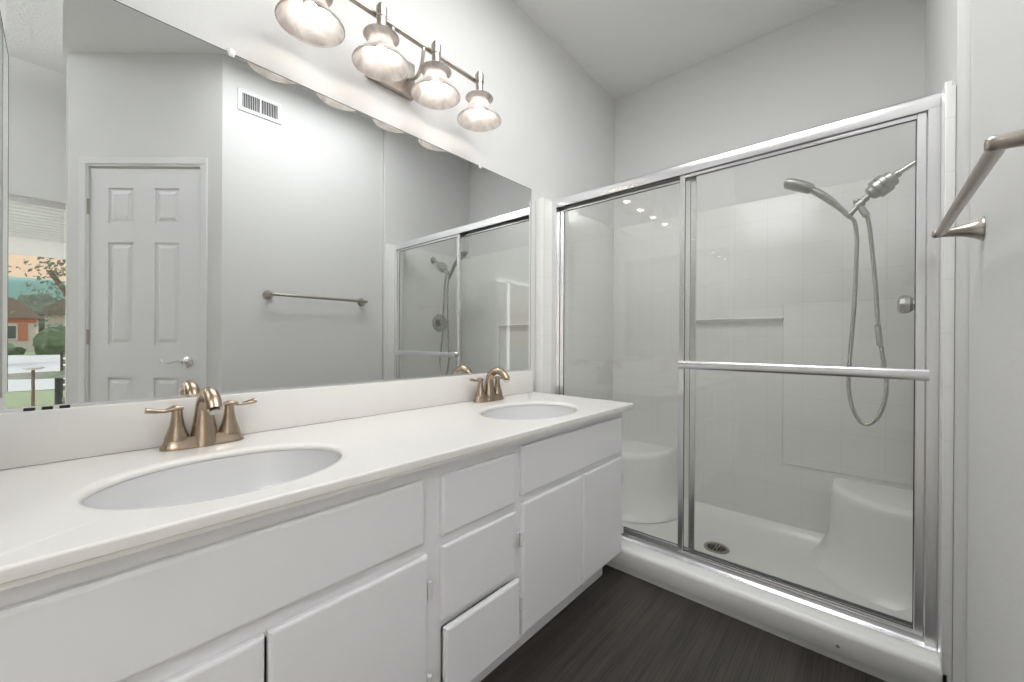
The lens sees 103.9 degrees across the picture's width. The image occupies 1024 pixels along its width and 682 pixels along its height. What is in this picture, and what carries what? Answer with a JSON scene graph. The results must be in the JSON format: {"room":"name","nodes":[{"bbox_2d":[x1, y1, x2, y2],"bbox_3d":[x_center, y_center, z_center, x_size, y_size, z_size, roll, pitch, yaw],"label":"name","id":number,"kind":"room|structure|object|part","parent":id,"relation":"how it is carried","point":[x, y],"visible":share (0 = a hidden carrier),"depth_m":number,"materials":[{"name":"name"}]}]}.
{"room":"bathroom","nodes":[
{"label":"bathroom","id":0,"kind":"room"},
{"bbox_2d":[116,0,614,391],"bbox_3d":[-1.239,-0.515,0.679,0.100,3.100,5.966,0,0,42],"label":"wall","id":1,"kind":"structure","parent":0,"point":[554,138],"depth_m":1.81,"materials":[{"name":"paint"}]},
{"bbox_2d":[0,0,530,412],"bbox_3d":[-0.476,-0.332,1.453,0.014,0.962,1.733,0,0,42],"label":"vanity mirror","id":2,"kind":"object","parent":1,"relation":"attached to","point":[181,215],"visible":1,"depth_m":1.08,"materials":[{"name":"silver mirror"}]},
{"bbox_2d":[0,370,531,469],"bbox_3d":[-0.477,0.206,1.449,0.021,0.114,1.733,0,0,42],"label":"backsplash","id":3,"kind":"structure","parent":1,"relation":"attached to","point":[27,438],"depth_m":1.04,"materials":[{"name":"stone"}]},
{"bbox_2d":[274,0,500,131],"bbox_3d":[-0.371,-0.998,1.403,0.229,0.200,0.840,0,0,42],"label":"vanity light","id":4,"kind":"object","parent":1,"relation":"attached to","point":[311,22],"visible":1,"depth_m":1.36,"materials":[{"name":"white glass"}]},
{"bbox_3d":[-0.572,-0.947,1.140,0.180,0.096,0.180,0,0,42],"label":"lamp shade","id":5,"kind":"part","parent":4,"relation":"part of","materials":[{"name":"white glass"}]},
{"bbox_3d":[-0.572,-0.936,1.140,0.043,0.052,0.043,0,0,42],"label":"bulb","id":6,"kind":"part","parent":4,"relation":"part of","materials":[{"name":"white glass"}]},
{"bbox_3d":[-0.426,-0.946,1.305,0.180,0.096,0.180,0,0,42],"label":"lamp shade","id":7,"kind":"part","parent":4,"relation":"part of","materials":[{"name":"white glass"}]},
{"bbox_3d":[-0.426,-0.935,1.305,0.043,0.052,0.043,0,0,42],"label":"bulb","id":8,"kind":"part","parent":4,"relation":"part of","materials":[{"name":"white glass"}]},
{"bbox_2d":[376,2,386,24],"bbox_3d":[-0.425,-1.044,1.305,0.043,0.108,0.042,0,0,42],"label":"socket","id":9,"kind":"object","parent":4,"relation":"attached to","point":[381,10],"depth_m":1.29,"materials":[{"name":"silver metal"}]},
{"bbox_3d":[-0.355,-1.020,1.483,0.104,0.100,0.012,0,0,42],"label":"arm","id":10,"kind":"part","parent":4,"relation":"part of","materials":[{"name":"silver metal"}]},
{"bbox_3d":[-0.280,-0.946,1.469,0.180,0.096,0.180,0,0,42],"label":"lamp shade","id":11,"kind":"part","parent":4,"relation":"part of","materials":[{"name":"white glass"}]},
{"bbox_2d":[431,40,440,60],"bbox_3d":[-0.279,-1.044,1.469,0.043,0.108,0.042,0,0,42],"label":"socket","id":12,"kind":"object","parent":4,"relation":"attached to","point":[435,46],"depth_m":1.45,"materials":[{"name":"silver metal"}]},
{"bbox_3d":[-0.280,-0.935,1.469,0.043,0.052,0.043,0,0,42],"label":"bulb","id":13,"kind":"part","parent":4,"relation":"part of","materials":[{"name":"white glass"}]},
{"bbox_3d":[-0.133,-0.945,1.634,0.180,0.096,0.180,0,0,42],"label":"lamp shade","id":14,"kind":"part","parent":4,"relation":"part of","materials":[{"name":"white glass"}]},
{"bbox_2d":[475,71,483,89],"bbox_3d":[-0.133,-1.043,1.634,0.043,0.108,0.042,0,0,42],"label":"socket","id":15,"kind":"object","parent":4,"relation":"attached to","point":[479,77],"depth_m":1.62,"materials":[{"name":"silver metal"}]},
{"bbox_3d":[-0.133,-0.934,1.634,0.043,0.052,0.043,0,0,42],"label":"bulb","id":16,"kind":"part","parent":4,"relation":"part of","materials":[{"name":"white glass"}]},
{"bbox_2d":[512,0,844,98],"bbox_3d":[0.772,-1.835,1.103,2.330,0.300,2.666,0,0,42],"label":"ceiling","id":17,"kind":"structure","parent":0,"point":[626,46],"depth_m":2.16,"materials":[{"name":"paint"}]},
{"bbox_2d":[480,565,886,681],"bbox_3d":[0.399,1.069,0.743,2.280,0.050,1.747,0,0,42],"label":"floor","id":18,"kind":"structure","parent":0,"point":[623,627],"depth_m":1.36,"materials":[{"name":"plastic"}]},
{"bbox_2d":[0,413,623,681],"bbox_3d":[-0.286,0.669,1.257,0.563,0.740,1.707,0,0,42],"label":"vanity cabinet","id":19,"kind":"object","parent":18,"relation":"on","point":[440,573],"visible":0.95,"depth_m":0.83,"materials":[{"name":"paint"}]},
{"bbox_3d":[-0.540,0.700,0.576,0.014,0.379,0.322,0,0,42],"label":"door","id":20,"kind":"part","parent":19,"relation":"part of","materials":[{"name":"paint"}]},
{"bbox_2d":[0,392,633,590],"bbox_3d":[-0.267,0.280,1.270,0.572,0.029,1.746,0,0,42],"label":"countertop","id":21,"kind":"structure","parent":19,"relation":"on","point":[46,530],"depth_m":0.80,"materials":[{"name":"stone"}]},
{"bbox_2d":[144,387,256,451],"bbox_3d":[-0.778,0.187,1.015,0.173,0.150,0.178,0,0,-2],"label":"bathroom faucet","id":22,"kind":"object","parent":21,"relation":"on","point":[204,432],"visible":1,"depth_m":0.99,"materials":[{"name":"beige metal"}]},
{"bbox_3d":[-0.834,0.164,0.960,0.024,0.017,0.075,0,0,35],"label":"lever","id":23,"kind":"part","parent":22,"relation":"part of","materials":[{"name":"beige metal"}]},
{"bbox_3d":[-0.819,0.203,0.979,0.049,0.074,0.049,0,0,42],"label":"handle","id":24,"kind":"part","parent":22,"relation":"part of","materials":[{"name":"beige metal"}]},
{"bbox_3d":[-0.784,0.249,1.019,0.058,0.027,0.172,0,0,42],"label":"plate","id":25,"kind":"part","parent":22,"relation":"part of","materials":[{"name":"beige metal"}]},
{"bbox_3d":[-0.750,0.187,0.989,0.149,0.150,0.068,0,0,42],"label":"spout","id":26,"kind":"part","parent":22,"relation":"part of","materials":[{"name":"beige metal"}]},
{"bbox_3d":[-0.748,0.203,1.059,0.049,0.074,0.049,0,0,42],"label":"handle","id":27,"kind":"part","parent":22,"relation":"part of","materials":[{"name":"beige metal"}]},
{"bbox_3d":[-0.730,0.165,1.076,0.075,0.017,0.024,0,0,-42],"label":"lever","id":28,"kind":"part","parent":22,"relation":"part of","materials":[{"name":"beige metal"}]},
{"bbox_2d":[81,450,340,508],"bbox_3d":[-0.580,0.356,0.833,0.332,0.154,0.445,0,0,42],"label":"sink","id":29,"kind":"object","parent":21,"relation":"in","point":[233,475],"visible":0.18,"depth_m":0.93,"materials":[{"name":"white ceramic"}]},
{"bbox_2d":[470,367,509,402],"bbox_3d":[-0.097,0.190,1.781,0.173,0.150,0.178,0,0,-2],"label":"bathroom faucet","id":30,"kind":"object","parent":21,"relation":"on","point":[490,392],"visible":1,"depth_m":1.75,"materials":[{"name":"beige metal"}]},
{"bbox_3d":[-0.152,0.167,1.726,0.024,0.017,0.075,0,0,35],"label":"lever","id":31,"kind":"part","parent":30,"relation":"part of","materials":[{"name":"beige metal"}]},
{"bbox_3d":[-0.138,0.206,1.746,0.049,0.074,0.049,0,0,42],"label":"handle","id":32,"kind":"part","parent":30,"relation":"part of","materials":[{"name":"beige metal"}]},
{"bbox_3d":[-0.103,0.251,1.786,0.058,0.027,0.172,0,0,42],"label":"plate","id":33,"kind":"part","parent":30,"relation":"part of","materials":[{"name":"beige metal"}]},
{"bbox_3d":[-0.069,0.190,1.756,0.149,0.150,0.068,0,0,42],"label":"spout","id":34,"kind":"part","parent":30,"relation":"part of","materials":[{"name":"beige metal"}]},
{"bbox_3d":[-0.067,0.206,1.826,0.049,0.074,0.049,0,0,42],"label":"handle","id":35,"kind":"part","parent":30,"relation":"part of","materials":[{"name":"beige metal"}]},
{"bbox_2d":[482,405,575,419],"bbox_3d":[0.071,0.358,1.565,0.332,0.154,0.445,0,0,42],"label":"sink","id":36,"kind":"object","parent":21,"relation":"in","point":[524,412],"visible":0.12,"depth_m":1.73,"materials":[{"name":"white ceramic"}]},
{"bbox_3d":[-0.316,0.699,0.827,0.014,0.382,0.337,0,0,42],"label":"door","id":37,"kind":"part","parent":19,"relation":"part of","materials":[{"name":"paint"}]},
{"bbox_3d":[-0.084,0.596,1.088,0.014,0.184,0.273,0,0,42],"label":"drawer","id":38,"kind":"part","parent":19,"relation":"part of","materials":[{"name":"paint"}]},
{"bbox_3d":[-0.084,0.405,1.087,0.014,0.149,0.273,0,0,42],"label":"drawer","id":39,"kind":"part","parent":19,"relation":"part of","materials":[{"name":"paint"}]},
{"bbox_3d":[-0.073,0.795,1.085,0.014,0.181,0.277,0,0,42],"label":"drawer","id":40,"kind":"part","parent":19,"relation":"part of","materials":[{"name":"paint"}]},
{"bbox_3d":[0.141,0.691,1.341,0.014,0.401,0.338,0,0,42],"label":"door","id":41,"kind":"part","parent":19,"relation":"part of","materials":[{"name":"paint"}]},
{"bbox_3d":[0.358,0.691,1.585,0.014,0.402,0.305,0,0,42],"label":"door","id":42,"kind":"part","parent":19,"relation":"part of","materials":[{"name":"paint"}]},
{"bbox_2d":[535,80,955,681],"bbox_3d":[0.980,0.148,1.964,1.510,1.795,0.888,0,0,42],"label":"shower surround","id":43,"kind":"object","parent":18,"relation":"on","point":[796,489],"visible":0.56,"depth_m":2.00,"materials":[{"name":"plastic"}]},
{"bbox_3d":[0.404,0.129,2.413,0.052,1.765,0.766,0,0,42],"label":"panel","id":44,"kind":"part","parent":43,"relation":"part of","materials":[{"name":"tile"}]},
{"bbox_3d":[0.714,0.819,2.361,0.490,0.352,0.430,0,0,42],"label":"corner seat","id":45,"kind":"part","parent":43,"relation":"part of","materials":[{"name":"plastic"}]},
{"bbox_2d":[704,541,728,553],"bbox_3d":[0.993,1.003,1.944,0.112,0.006,0.112,0,0,42],"label":"shower drain","id":46,"kind":"object","parent":43,"relation":"attached to","point":[715,547],"visible":1,"depth_m":1.94,"materials":[{"name":"silver metal"}]},
{"bbox_2d":[551,92,940,652],"bbox_3d":[0.765,0.086,1.699,1.434,1.689,0.074,0,0,42],"label":"shower door frame","id":47,"kind":"structure","parent":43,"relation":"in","point":[931,103],"depth_m":1.29,"materials":[{"name":"metal"}]},
{"bbox_2d":[560,176,696,552],"bbox_3d":[0.523,0.098,1.938,0.696,1.629,0.016,0,0,42],"label":"sliding door","id":48,"kind":"structure","parent":47,"relation":"attached to","point":[693,194],"depth_m":1.71,"materials":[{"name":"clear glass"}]},
{"bbox_3d":[0.527,-0.705,1.937,0.654,0.022,0.015,0,0,42],"label":"rail","id":49,"kind":"part","parent":48,"relation":"part of","materials":[{"name":"metal"}]},
{"bbox_3d":[0.519,0.902,1.939,0.654,0.022,0.015,0,0,42],"label":"rail","id":50,"kind":"part","parent":48,"relation":"part of","materials":[{"name":"metal"}]},
{"bbox_2d":[677,111,929,635],"bbox_3d":[0.989,0.102,1.466,0.746,1.629,0.047,0,0,42],"label":"sliding door","id":51,"kind":"structure","parent":47,"relation":"in","point":[918,374],"depth_m":1.27,"materials":[{"name":"clear glass"}]},
{"bbox_3d":[0.993,0.905,1.482,0.698,0.022,0.015,0,0,42],"label":"rail","id":52,"kind":"part","parent":51,"relation":"part of","materials":[{"name":"metal"}]},
{"bbox_3d":[1.001,-0.702,1.479,0.698,0.022,0.015,0,0,42],"label":"rail","id":53,"kind":"part","parent":51,"relation":"part of","materials":[{"name":"metal"}]},
{"bbox_3d":[1.237,0.134,2.257,1.506,1.765,0.108,0,0,42],"label":"panel","id":54,"kind":"part","parent":43,"relation":"part of","materials":[{"name":"tile"}]},
{"bbox_3d":[1.564,0.221,1.889,0.480,0.815,0.009,0,0,42],"label":"raised panel","id":55,"kind":"part","parent":43,"relation":"part of","materials":[{"name":"plastic"}]},
{"bbox_2d":[784,160,914,425],"bbox_3d":[1.368,-0.186,1.627,0.443,1.046,0.079,0,0,38],"label":"shower","id":56,"kind":"object","parent":43,"relation":"attached to","point":[881,185],"visible":0.91,"depth_m":1.59,"materials":[{"name":"silver metal"}]},
{"bbox_3d":[1.507,-0.661,1.512,0.078,0.052,0.018,0,0,42],"label":"arm","id":57,"kind":"part","parent":56,"relation":"part of","materials":[{"name":"silver metal"}]},
{"bbox_3d":[1.478,0.824,1.696,0.360,0.352,0.410,0,0,42],"label":"corner seat","id":58,"kind":"part","parent":43,"relation":"part of","materials":[{"name":"plastic"}]},
{"bbox_2d":[897,295,913,313],"bbox_3d":[1.554,-0.143,1.562,0.075,0.158,0.158,0,0,42],"label":"shower valve","id":59,"kind":"object","parent":43,"relation":"attached to","point":[905,304],"visible":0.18,"depth_m":1.55,"materials":[{"name":"silver metal"}]},
{"bbox_3d":[1.503,0.136,1.436,0.017,1.765,0.766,0,0,42],"label":"panel","id":60,"kind":"part","parent":43,"relation":"part of","materials":[{"name":"plastic"}]},
{"bbox_2d":[614,0,924,228],"bbox_3d":[1.430,-0.318,2.230,1.830,2.730,0.100,0,0,42],"label":"wall","id":61,"kind":"structure","parent":0,"point":[847,58],"depth_m":2.15,"materials":[{"name":"paint"}]},
{"bbox_2d":[925,0,1023,681],"bbox_3d":[1.251,-0.317,1.026,0.136,2.730,1.938,0,0,42],"label":"wall","id":62,"kind":"structure","parent":0,"point":[995,548],"depth_m":0.94,"materials":[{"name":"paint"}]},
{"bbox_2d":[931,128,1023,240],"bbox_3d":[0.913,-0.277,0.776,0.088,0.060,0.688,0,0,42],"label":"towel bar","id":63,"kind":"object","parent":62,"relation":"attached to","point":[994,147],"visible":1,"depth_m":0.70,"materials":[{"name":"silver metal"}]},
{"bbox_3d":[1.122,-0.277,1.011,0.088,0.060,0.060,0,0,42],"label":"post","id":64,"kind":"part","parent":63,"relation":"part of","materials":[{"name":"silver metal"}]},
{"bbox_3d":[0.705,-0.278,0.541,0.088,0.060,0.060,0,0,42],"label":"post","id":65,"kind":"part","parent":63,"relation":"part of","materials":[{"name":"silver metal"}]}
]}

